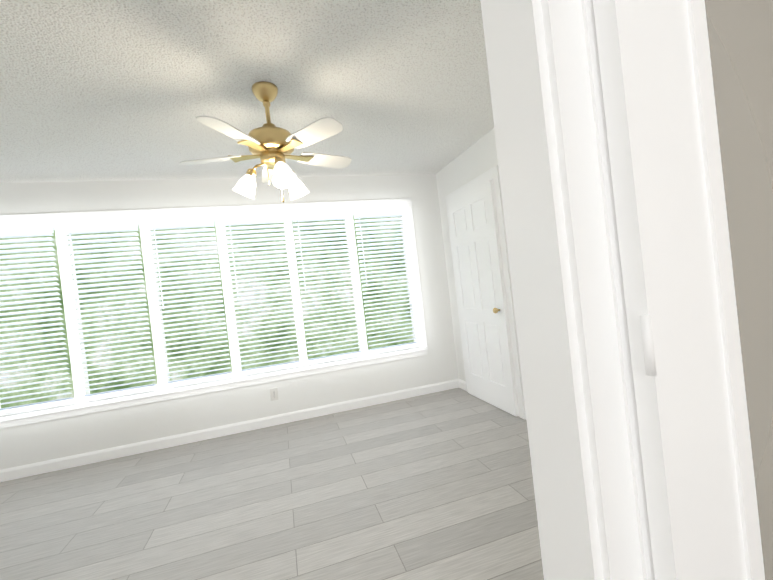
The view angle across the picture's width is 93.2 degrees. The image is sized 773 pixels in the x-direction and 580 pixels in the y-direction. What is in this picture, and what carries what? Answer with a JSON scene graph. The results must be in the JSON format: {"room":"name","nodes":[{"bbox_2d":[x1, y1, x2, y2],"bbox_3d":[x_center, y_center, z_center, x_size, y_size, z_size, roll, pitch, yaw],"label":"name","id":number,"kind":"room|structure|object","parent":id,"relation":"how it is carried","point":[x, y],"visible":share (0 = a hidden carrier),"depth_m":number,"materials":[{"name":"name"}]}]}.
{"room":"sunroom","nodes":[
{"label":"sunroom","id":0,"kind":"room"},
{"bbox_2d":[0,174,458,469],"bbox_3d":[-1.272,0.120,3.650,4.510,2.440,0.150,-7,0,-17],"label":"wall","id":1,"kind":"structure","parent":0,"point":[27,444],"depth_m":3.51,"materials":[{"name":"white paint"}]},
{"bbox_2d":[0,198,427,428],"bbox_3d":[-1.537,0.070,3.549,3.960,1.740,0.175,-7,0,-17],"label":"window","id":2,"kind":"structure","parent":1,"relation":"in","point":[64,232],"depth_m":3.44,"materials":[{"name":"white paint"}]},
{"bbox_2d":[0,379,458,481],"bbox_3d":[-1.218,1.295,3.551,4.300,0.095,0.013,-7,0,-17],"label":"baseboard","id":3,"kind":"structure","parent":1,"relation":"attached to","point":[18,472],"depth_m":3.42,"materials":[{"name":"white paint"}]},
{"bbox_2d":[270,388,277,400],"bbox_3d":[-1.105,1.027,3.594,0.070,0.114,0.007,-7,0,-17],"label":"outlet","id":4,"kind":"object","parent":1,"relation":"attached to","point":[274,394],"visible":1,"depth_m":3.59,"materials":[{"name":"white plastic"}]},
{"bbox_2d":[0,0,493,182],"bbox_3d":[-0.110,-1.253,-0.770,4.910,0.100,9.650,-7,0,-17],"label":"ceiling","id":5,"kind":"structure","parent":0,"point":[104,90],"depth_m":2.03,"materials":[{"name":"white paint"}]},
{"bbox_2d":[180,81,350,202],"bbox_3d":[-0.678,-0.827,2.142,1.004,0.667,0.965,-7,0,-17],"label":"ceiling fan","id":6,"kind":"object","parent":5,"relation":"hanging from","point":[270,145],"visible":0.98,"depth_m":2.04,"materials":[{"name":"gold metal"}]},
{"bbox_2d":[0,388,543,579],"bbox_3d":[-0.684,1.346,2.152,4.910,0.096,3.595,-7,0,-17],"label":"floor","id":7,"kind":"structure","parent":0,"point":[436,486],"depth_m":2.20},
{"bbox_2d":[436,128,525,412],"bbox_3d":[1.275,-0.160,2.835,0.360,2.440,3.470,-7,0,-17],"label":"wall","id":8,"kind":"structure","parent":0,"point":[479,157],"depth_m":3.85,"materials":[{"name":"white paint"}]},
{"bbox_2d":[458,379,466,390],"bbox_3d":[0.848,1.058,4.076,0.013,0.095,0.190,-7,0,-17],"label":"baseboard","id":9,"kind":"structure","parent":8,"relation":"attached to","point":[463,385],"depth_m":4.06,"materials":[{"name":"white paint"}]},
{"bbox_2d":[447,180,518,416],"bbox_3d":[0.857,0.083,3.483,0.096,2.020,0.820,-7,0,-17],"label":"door","id":10,"kind":"structure","parent":8,"relation":"in","point":[481,292],"depth_m":3.40,"materials":[{"name":"white paint"}]},
{"bbox_2d":[446,165,525,419],"bbox_3d":[0.902,0.035,3.497,0.016,2.125,0.960,-7,0,-17],"label":"door frame","id":11,"kind":"structure","parent":8,"relation":"attached to","point":[492,174],"depth_m":3.07,"materials":[{"name":"white paint"}]},
{"bbox_2d":[705,0,772,579],"bbox_3d":[1.047,-0.119,0.889,1.610,2.440,0.130,-7,0,-17],"label":"wall","id":12,"kind":"structure","parent":0,"point":[745,199],"depth_m":0.72,"materials":[{"name":"beige paint"}]},
{"bbox_2d":[593,0,772,579],"bbox_3d":[0.847,0.124,0.655,0.928,1.983,0.180,-6,0,-11],"label":"door frame","id":13,"kind":"structure","parent":12,"relation":"in","point":[661,106],"depth_m":0.57,"materials":[{"name":"white paint"}]},
{"label":"outside","id":14,"kind":"structure","parent":0,"visible":0},
{"bbox_2d":[0,216,413,407],"bbox_3d":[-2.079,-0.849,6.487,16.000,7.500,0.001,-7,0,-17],"label":"window blinds","id":15,"kind":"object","parent":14,"point":[62,311],"depth_m":6.10,"materials":[{"name":"white plastic"}]},
{"bbox_3d":[-0.708,-0.934,0.390,1.840,0.420,0.130,-7,0,-17],"label":"wall","id":16,"kind":"structure","parent":0,"visible":0},
{"bbox_2d":[480,0,603,579],"bbox_3d":[-0.572,0.279,0.400,1.840,2.020,0.134,-7,0,-17],"label":"trim","id":17,"kind":"structure","parent":16,"relation":"attached to","point":[528,162],"depth_m":0.64,"materials":[{"name":"white paint"}]},
{"bbox_2d":[541,0,654,579],"bbox_3d":[-0.555,0.234,0.327,2.012,2.106,0.022,-7,0,-17],"label":"door frame","id":18,"kind":"structure","parent":16,"relation":"attached to","point":[596,272],"depth_m":0.59,"materials":[{"name":"white paint"}]}
]}

